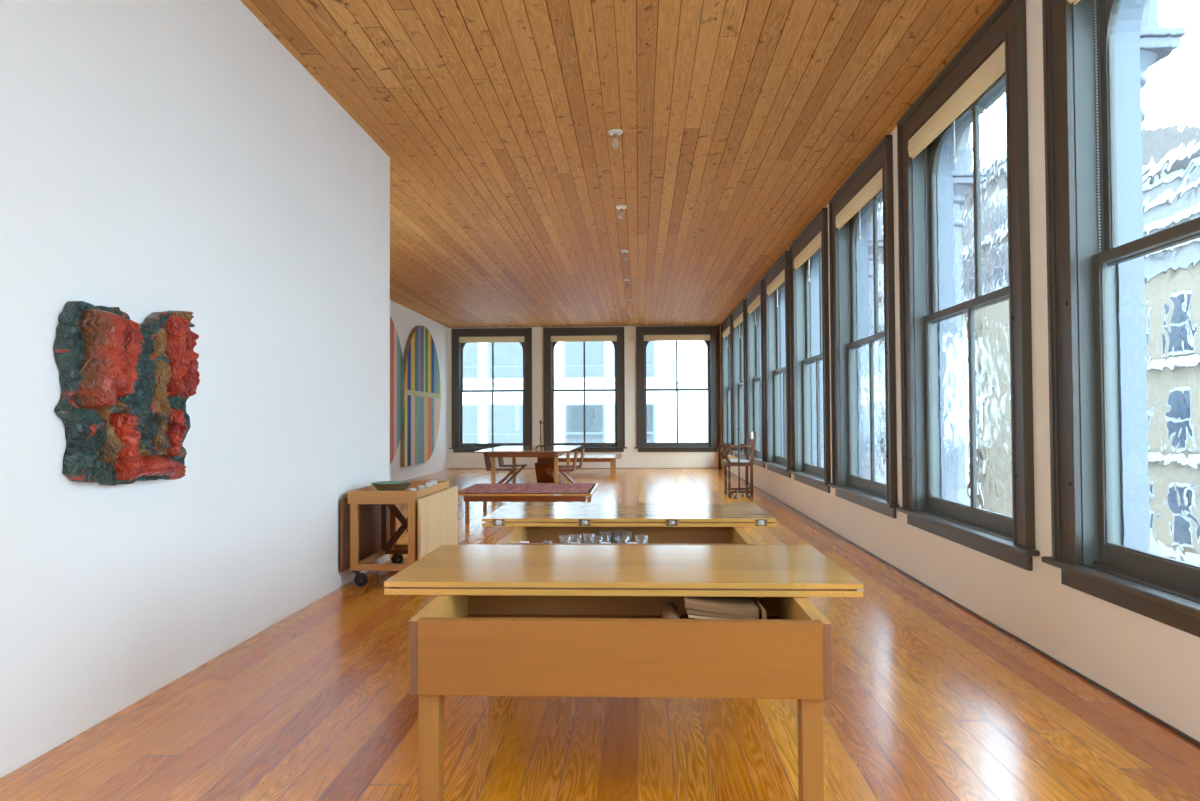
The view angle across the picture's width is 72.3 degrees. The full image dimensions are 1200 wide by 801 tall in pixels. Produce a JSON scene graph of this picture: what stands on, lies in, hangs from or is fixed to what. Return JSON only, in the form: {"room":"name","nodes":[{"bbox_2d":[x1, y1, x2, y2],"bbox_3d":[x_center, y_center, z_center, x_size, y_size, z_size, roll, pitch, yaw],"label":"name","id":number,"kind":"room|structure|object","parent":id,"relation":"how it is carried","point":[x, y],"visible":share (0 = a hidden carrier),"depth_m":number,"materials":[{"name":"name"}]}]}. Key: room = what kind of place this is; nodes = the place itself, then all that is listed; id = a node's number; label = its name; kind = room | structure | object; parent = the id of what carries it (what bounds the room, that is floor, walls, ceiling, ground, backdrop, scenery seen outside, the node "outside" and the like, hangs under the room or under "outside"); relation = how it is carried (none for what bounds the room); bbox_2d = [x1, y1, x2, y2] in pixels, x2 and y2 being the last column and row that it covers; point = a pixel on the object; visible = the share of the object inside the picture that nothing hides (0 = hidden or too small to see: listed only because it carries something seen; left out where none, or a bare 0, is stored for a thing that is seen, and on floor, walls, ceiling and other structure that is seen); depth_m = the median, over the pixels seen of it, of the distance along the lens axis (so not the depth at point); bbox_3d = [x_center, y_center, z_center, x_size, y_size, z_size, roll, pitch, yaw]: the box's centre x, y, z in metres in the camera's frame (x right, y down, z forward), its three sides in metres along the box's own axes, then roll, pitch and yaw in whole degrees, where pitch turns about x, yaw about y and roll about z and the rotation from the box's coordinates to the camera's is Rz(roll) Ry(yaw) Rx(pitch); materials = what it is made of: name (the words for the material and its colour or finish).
{"room":"art gallery","nodes":[
{"label":"art gallery","id":0,"kind":"room"},
{"bbox_2d":[0,0,389,777],"bbox_3d":[-3.752,-0.539,2.545,2.870,3.934,11.100,0,-1,3],"label":"wall","id":1,"kind":"structure","parent":0,"point":[156,155],"depth_m":4.33,"materials":[{"name":"white paint"}]},
{"bbox_2d":[53,301,199,485],"bbox_3d":[-2.149,-0.036,3.870,0.192,0.862,0.949,0,-1,3],"label":"relief","id":2,"kind":"object","parent":1,"relation":"attached to","point":[126,387],"visible":1,"depth_m":3.69,"materials":[{"name":"ceramic"}]},
{"bbox_2d":[390,300,448,480],"bbox_3d":[-4.674,-0.235,15.446,0.200,3.934,14.894,0,-1,3],"label":"wall","id":3,"kind":"structure","parent":0,"point":[404,319],"depth_m":21.23,"materials":[{"name":"white paint"}]},
{"bbox_2d":[390,317,440,466],"bbox_3d":[-4.385,-0.184,18.243,0.101,3.319,6.630,0,-1,3],"label":"wall art","id":4,"kind":"object","parent":3,"relation":"attached to","point":[415,386],"visible":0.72,"depth_m":19.02,"materials":[{"name":"paint"}]},
{"bbox_2d":[449,325,722,467],"bbox_3d":[-0.521,-0.085,22.803,7.795,3.934,0.200,0,-1,3],"label":"wall","id":5,"kind":"structure","parent":0,"point":[631,458],"depth_m":22.66,"materials":[{"name":"white paint"}]},
{"bbox_2d":[449,328,531,452],"bbox_3d":[-2.995,-0.302,23.007,2.363,3.498,0.538,0,-1,3],"label":"window","id":6,"kind":"structure","parent":5,"relation":"in","point":[492,382],"depth_m":22.91,"materials":[{"name":"clear glass"}]},
{"bbox_2d":[459,336,523,342],"bbox_3d":[-3.010,-1.695,22.869,1.827,0.164,0.090,0,-1,3],"label":"roller blind","id":7,"kind":"object","parent":6,"relation":"attached to","point":[508,338],"visible":1,"depth_m":22.83,"materials":[{"name":"beige fabric"}]},
{"bbox_2d":[543,327,626,451],"bbox_3d":[-0.431,-0.318,22.885,2.363,3.498,0.538,0,-1,3],"label":"window","id":8,"kind":"structure","parent":5,"relation":"in","point":[584,382],"depth_m":22.79,"materials":[{"name":"clear glass"}]},
{"bbox_2d":[551,335,616,341],"bbox_3d":[-0.446,-1.711,22.747,1.827,0.164,0.090,0,-1,3],"label":"roller blind","id":9,"kind":"object","parent":8,"relation":"attached to","point":[610,337],"visible":1,"depth_m":22.71,"materials":[{"name":"beige fabric"}]},
{"bbox_2d":[635,326,718,451],"bbox_3d":[2.133,-0.334,22.763,2.363,3.498,0.538,0,-1,3],"label":"window","id":10,"kind":"structure","parent":5,"relation":"in","point":[677,381],"depth_m":22.66,"materials":[{"name":"clear glass"}]},
{"bbox_2d":[644,335,709,340],"bbox_3d":[2.118,-1.726,22.625,1.827,0.164,0.090,0,-1,3],"label":"roller blind","id":11,"kind":"object","parent":10,"relation":"attached to","point":[646,337],"visible":1,"depth_m":22.59,"materials":[{"name":"beige fabric"}]},
{"bbox_2d":[0,468,1199,800],"bbox_3d":[-1.031,1.657,9.747,7.995,0.150,26.244,0,-1,3],"label":"floor","id":12,"kind":"structure","parent":0,"point":[931,700],"depth_m":3.60,"materials":[{"name":"brown wood"}]},
{"bbox_2d":[340,481,457,586],"bbox_3d":[-1.736,1.137,7.279,0.652,0.781,1.385,0,-1,3],"label":"cart","id":13,"kind":"object","parent":12,"relation":"on","point":[369,516],"visible":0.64,"depth_m":6.91,"materials":[{"name":"brown wood"}]},
{"bbox_2d":[371,481,411,490],"bbox_3d":[-1.760,0.753,6.936,0.340,0.123,0.340,0,-1,3],"label":"bowl","id":14,"kind":"object","parent":13,"relation":"on","point":[381,485],"visible":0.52,"depth_m":6.84,"materials":[{"name":"green ceramic"}]},
{"bbox_2d":[426,482,432,486],"bbox_3d":[-1.520,0.776,7.315,0.066,0.091,0.065,0,-1,3],"label":"cup","id":15,"kind":"object","parent":13,"relation":"on","point":[428,484],"visible":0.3,"depth_m":7.29,"materials":[{"name":"white ceramic"}]},
{"bbox_2d":[483,453,516,482],"bbox_3d":[-1.825,1.319,14.998,0.545,0.778,0.410,0,-1,3],"label":"chair","id":16,"kind":"object","parent":12,"relation":"on","point":[486,458],"visible":0.55,"depth_m":14.81,"materials":[{"name":"brown wood"}]},
{"bbox_2d":[498,457,526,482],"bbox_3d":[-1.751,1.349,16.325,0.545,0.778,0.410,0,-1,3],"label":"chair","id":17,"kind":"object","parent":12,"relation":"on","point":[500,459],"visible":0.55,"depth_m":16.14,"materials":[{"name":"brown wood"}]},
{"bbox_2d":[474,445,580,482],"bbox_3d":[-1.286,1.316,15.688,1.645,0.810,3.030,0,-1,3],"label":"dining table","id":18,"kind":"object","parent":12,"relation":"on","point":[501,451],"visible":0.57,"depth_m":14.51,"materials":[{"name":"brown wood"}]},
{"bbox_2d":[535,420,545,448],"bbox_3d":[-1.083,0.625,15.032,0.196,0.532,0.175,0,-1,3],"label":"candlestick","id":19,"kind":"object","parent":18,"relation":"on","point":[540,422],"visible":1,"depth_m":15.00,"materials":[{"name":"black metal"}]},
{"bbox_2d":[458,484,598,522],"bbox_3d":[-0.966,1.418,11.352,1.815,0.402,1.654,0,-1,3],"label":"daybed","id":20,"kind":"object","parent":12,"relation":"on","point":[467,498],"visible":0.59,"depth_m":10.69,"materials":[{"name":"brown wood"}]},
{"bbox_2d":[458,483,595,493],"bbox_3d":[-0.977,1.210,11.316,1.760,0.012,1.557,0,-1,3],"label":"woven rug","id":21,"kind":"object","parent":20,"relation":"on","point":[482,488],"visible":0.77,"depth_m":11.18,"materials":[{"name":"red fabric"}]},
{"bbox_2d":[534,457,553,482],"bbox_3d":[-1.126,1.364,17.104,0.410,0.778,0.545,0,-1,3],"label":"chair","id":22,"kind":"object","parent":12,"relation":"on","point":[542,464],"visible":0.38,"depth_m":17.11,"materials":[{"name":"brown wood"}]},
{"bbox_2d":[546,451,577,482],"bbox_3d":[-0.680,1.308,14.763,0.545,0.778,0.410,0,-1,3],"label":"chair","id":23,"kind":"object","parent":12,"relation":"on","point":[549,471],"visible":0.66,"depth_m":14.57,"materials":[{"name":"brown wood"}]},
{"bbox_2d":[558,449,584,482],"bbox_3d":[-0.580,1.334,15.919,0.545,0.778,0.410,0,-1,3],"label":"chair","id":24,"kind":"object","parent":12,"relation":"on","point":[564,474],"visible":0.5,"depth_m":15.72,"materials":[{"name":"brown wood"}]},
{"bbox_2d":[558,454,621,476],"bbox_3d":[-0.392,1.600,20.410,1.860,0.452,2.100,0,-1,3],"label":"bench","id":25,"kind":"object","parent":12,"relation":"on","point":[611,458],"visible":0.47,"depth_m":19.46,"materials":[{"name":"brown wood"}]},
{"bbox_2d":[384,545,863,800],"bbox_3d":[0.094,1.058,3.393,1.793,0.740,1.426,0,-1,3],"label":"table","id":26,"kind":"object","parent":12,"relation":"on","point":[503,620],"visible":0.96,"depth_m":2.72,"materials":[{"name":"brown wood"}]},
{"bbox_2d":[466,614,780,619],"bbox_3d":[0.093,0.890,3.397,1.278,0.012,1.337,0,-1,3],"label":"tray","id":27,"kind":"object","parent":26,"relation":"on","point":[627,616],"depth_m":3.36,"materials":[{"name":"brown wood"}]},
{"bbox_2d":[661,603,681,618],"bbox_3d":[0.273,0.829,3.097,0.082,0.078,0.250,0,-1,3],"label":"paper roll","id":28,"kind":"object","parent":26,"relation":"on","point":[668,610],"visible":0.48,"depth_m":3.10,"materials":[{"name":"beige paper"}]},
{"bbox_2d":[752,597,766,618],"bbox_3d":[0.609,0.816,3.117,0.026,0.114,0.280,0,-1,3],"label":"envelope","id":29,"kind":"object","parent":26,"relation":"on","point":[762,613],"visible":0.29,"depth_m":3.02,"materials":[{"name":"beige paper"}]},
{"bbox_3d":[0.465,0.866,3.162,0.248,0.018,0.322,0,-1,3],"label":"folder","id":30,"kind":"object","parent":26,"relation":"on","visible":0},
{"bbox_3d":[0.468,0.849,3.161,0.242,0.020,0.323,0,-1,3],"label":"folder","id":31,"kind":"object","parent":30,"relation":"on","visible":0},
{"bbox_3d":[0.471,0.833,3.164,0.236,0.024,0.318,0,-1,3],"label":"folder","id":32,"kind":"object","parent":31,"relation":"on","visible":0},
{"bbox_3d":[0.464,0.818,3.161,0.250,0.027,0.324,0,-1,3],"label":"folder","id":33,"kind":"object","parent":32,"relation":"on","visible":0},
{"bbox_2d":[688,613,727,618],"bbox_3d":[0.461,0.804,3.164,0.256,0.031,0.320,0,-1,3],"label":"folder","id":34,"kind":"object","parent":33,"relation":"on","point":[689,614],"visible":0.12,"depth_m":3.01,"materials":[{"name":"beige paper"}]},
{"bbox_2d":[686,608,758,618],"bbox_3d":[0.458,0.788,3.164,0.262,0.039,0.321,0,-1,3],"label":"folder","id":35,"kind":"object","parent":34,"relation":"on","point":[691,611],"visible":0.27,"depth_m":3.00,"materials":[{"name":"beige paper"}]},
{"bbox_2d":[683,596,758,615],"bbox_3d":[0.454,0.765,3.163,0.268,0.053,0.324,0,-1,3],"label":"folder","id":36,"kind":"object","parent":35,"relation":"on","point":[745,606],"visible":0.58,"depth_m":3.02,"materials":[{"name":"beige paper"}]},
{"bbox_2d":[482,502,774,544],"bbox_3d":[0.176,1.100,5.183,1.803,0.740,1.701,0,-1,3],"label":"table","id":37,"kind":"object","parent":12,"relation":"on","point":[664,523],"visible":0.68,"depth_m":5.20,"materials":[{"name":"brown wood"}]},
{"bbox_2d":[717,325,720,467],"bbox_3d":[3.259,-0.113,22.453,0.082,3.934,0.084,0,-1,3],"label":"pipe","id":38,"kind":"object","parent":12,"relation":"on","point":[718,326],"visible":0.94,"depth_m":22.42,"materials":[{"name":"brown metal"}]},
{"bbox_2d":[719,431,756,496],"bbox_3d":[2.432,1.112,14.509,0.588,1.125,0.668,0,-1,3],"label":"carved armchair","id":39,"kind":"object","parent":12,"relation":"on","point":[750,445],"visible":0.97,"depth_m":14.20,"materials":[{"name":"brown wood"}]},
{"bbox_2d":[729,417,749,498],"bbox_3d":[2.374,0.971,14.024,0.291,1.385,0.291,0,-1,-14],"label":"stand","id":40,"kind":"object","parent":12,"relation":"on","point":[738,420],"visible":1,"depth_m":14.02,"materials":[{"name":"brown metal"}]},
{"bbox_2d":[240,0,1002,327],"bbox_3d":[-1.052,-2.451,9.842,7.995,0.200,26.244,0,-1,3],"label":"ceiling","id":41,"kind":"structure","parent":0,"point":[740,121],"depth_m":7.23,"materials":[{"name":"brown wood"}]},
{"bbox_2d":[608,129,622,147],"bbox_3d":[0.140,-2.335,7.357,0.132,0.159,0.132,0,-1,3],"label":"ceiling lamp","id":42,"kind":"object","parent":41,"relation":"attached to","point":[615,133],"visible":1,"depth_m":7.33,"materials":[{"name":"white ceramic"}]},
{"bbox_2d":[616,205,626,211],"bbox_3d":[0.259,-2.276,9.954,0.132,0.159,0.132,0,-1,3],"label":"ceiling lamp","id":43,"kind":"object","parent":41,"relation":"attached to","point":[620,207],"visible":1,"depth_m":9.92,"materials":[{"name":"white ceramic"}]},
{"bbox_2d":[723,0,1199,741],"bbox_3d":[2.857,-0.406,9.709,0.200,3.934,26.044,0,-1,3],"label":"wall","id":44,"kind":"structure","parent":0,"point":[1153,665],"depth_m":4.72,"materials":[{"name":"white paint"}]},
{"bbox_2d":[721,315,732,455],"bbox_3d":[3.483,-0.377,21.172,0.538,3.498,2.363,0,-1,3],"label":"window","id":45,"kind":"structure","parent":44,"relation":"in","point":[726,353],"depth_m":22.07,"materials":[{"name":"green paint"}]},
{"bbox_2d":[723,326,729,347],"bbox_3d":[3.307,-1.605,21.209,0.090,0.485,1.827,0,-1,3],"label":"roller blind","id":46,"kind":"object","parent":45,"relation":"attached to","point":[726,332],"visible":0.88,"depth_m":21.20,"materials":[{"name":"beige fabric"}]},
{"bbox_2d":[731,300,745,458],"bbox_3d":[3.361,-0.436,18.630,0.538,3.498,2.363,0,-1,3],"label":"window","id":47,"kind":"structure","parent":44,"relation":"in","point":[738,344],"depth_m":19.52,"materials":[{"name":"clear glass"}]},
{"bbox_2d":[733,312,742,337],"bbox_3d":[3.186,-1.663,18.666,0.090,0.485,1.827,0,-1,3],"label":"roller blind","id":48,"kind":"object","parent":47,"relation":"attached to","point":[739,319],"visible":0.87,"depth_m":18.66,"materials":[{"name":"beige fabric"}]},
{"bbox_2d":[745,279,764,467],"bbox_3d":[3.240,-0.494,16.087,0.538,3.498,2.363,0,-1,3],"label":"window","id":49,"kind":"structure","parent":44,"relation":"in","point":[754,334],"depth_m":16.98,"materials":[{"name":"clear glass"}]},
{"bbox_2d":[747,295,759,324],"bbox_3d":[3.064,-1.721,16.123,0.090,0.485,1.827,0,-1,3],"label":"roller blind","id":50,"kind":"object","parent":49,"relation":"attached to","point":[756,302],"visible":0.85,"depth_m":16.12,"materials":[{"name":"beige fabric"}]},
{"bbox_2d":[763,251,790,477],"bbox_3d":[3.119,-0.553,13.544,0.538,3.498,2.363,0,-1,3],"label":"window","id":51,"kind":"structure","parent":44,"relation":"in","point":[777,379],"depth_m":14.42,"materials":[{"name":"clear glass"}]},
{"bbox_2d":[767,269,784,306],"bbox_3d":[2.943,-1.780,13.580,0.090,0.485,1.827,0,-1,3],"label":"roller blind","id":52,"kind":"object","parent":51,"relation":"attached to","point":[780,278],"visible":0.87,"depth_m":13.56,"materials":[{"name":"beige fabric"}]},
{"bbox_2d":[789,208,831,492],"bbox_3d":[2.998,-0.611,11.001,0.538,3.498,2.363,0,-1,3],"label":"window","id":53,"kind":"structure","parent":44,"relation":"in","point":[809,301],"depth_m":11.87,"materials":[{"name":"clear glass"}]},
{"bbox_2d":[794,232,820,281],"bbox_3d":[2.822,-1.838,11.037,0.090,0.485,1.827,0,-1,3],"label":"roller blind","id":54,"kind":"object","parent":53,"relation":"attached to","point":[814,245],"visible":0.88,"depth_m":10.98,"materials":[{"name":"beige fabric"}]},
{"bbox_2d":[820,360,823,466],"bbox_3d":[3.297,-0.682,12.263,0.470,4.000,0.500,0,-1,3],"label":"window pane","id":55,"kind":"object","parent":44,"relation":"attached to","point":[821,361],"depth_m":12.12,"materials":[{"name":"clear glass"}]},
{"bbox_2d":[449,468,1199,745],"bbox_3d":[-1.031,1.576,9.749,7.595,0.012,25.844,0,-1,3],"label":"baseboard","id":56,"kind":"structure","parent":44,"relation":"attached to","point":[1134,706],"depth_m":4.86,"materials":[{"name":"white paint"}]},
{"bbox_2d":[828,135,898,517],"bbox_3d":[2.877,-0.669,8.458,0.538,3.498,2.363,0,-1,3],"label":"window","id":57,"kind":"structure","parent":44,"relation":"in","point":[862,280],"depth_m":8.71,"materials":[{"name":"clear glass"}]},
{"bbox_2d":[835,169,881,239],"bbox_3d":[2.701,-1.897,8.494,0.090,0.485,1.827,0,-1,3],"label":"roller blind","id":58,"kind":"object","parent":57,"relation":"attached to","point":[874,185],"visible":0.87,"depth_m":8.42,"materials":[{"name":"beige fabric"}]},
{"bbox_2d":[897,0,1039,570],"bbox_3d":[2.756,-0.728,5.915,0.538,3.498,2.363,0,-1,3],"label":"window","id":59,"kind":"structure","parent":44,"relation":"in","point":[967,446],"depth_m":5.90,"materials":[{"name":"green paint"}]},
{"bbox_2d":[908,41,1004,163],"bbox_3d":[2.579,-1.955,5.951,0.090,0.485,1.827,0,-1,3],"label":"roller blind","id":60,"kind":"object","parent":59,"relation":"attached to","point":[993,67],"visible":0.84,"depth_m":5.79,"materials":[{"name":"beige fabric"}]},
{"bbox_2d":[1041,0,1199,636],"bbox_3d":[2.634,-0.786,3.372,0.538,3.498,2.363,0,-1,3],"label":"window","id":61,"kind":"structure","parent":44,"relation":"in","point":[1121,78],"depth_m":4.07,"materials":[{"name":"clear glass"}]},
{"bbox_2d":[1067,0,1079,4],"bbox_3d":[2.458,-2.013,3.408,0.090,0.485,1.827,0,-1,3],"label":"roller blind","id":62,"kind":"object","parent":61,"relation":"attached to","point":[1069,1],"visible":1,"depth_m":4.29,"materials":[{"name":"beige fabric"}]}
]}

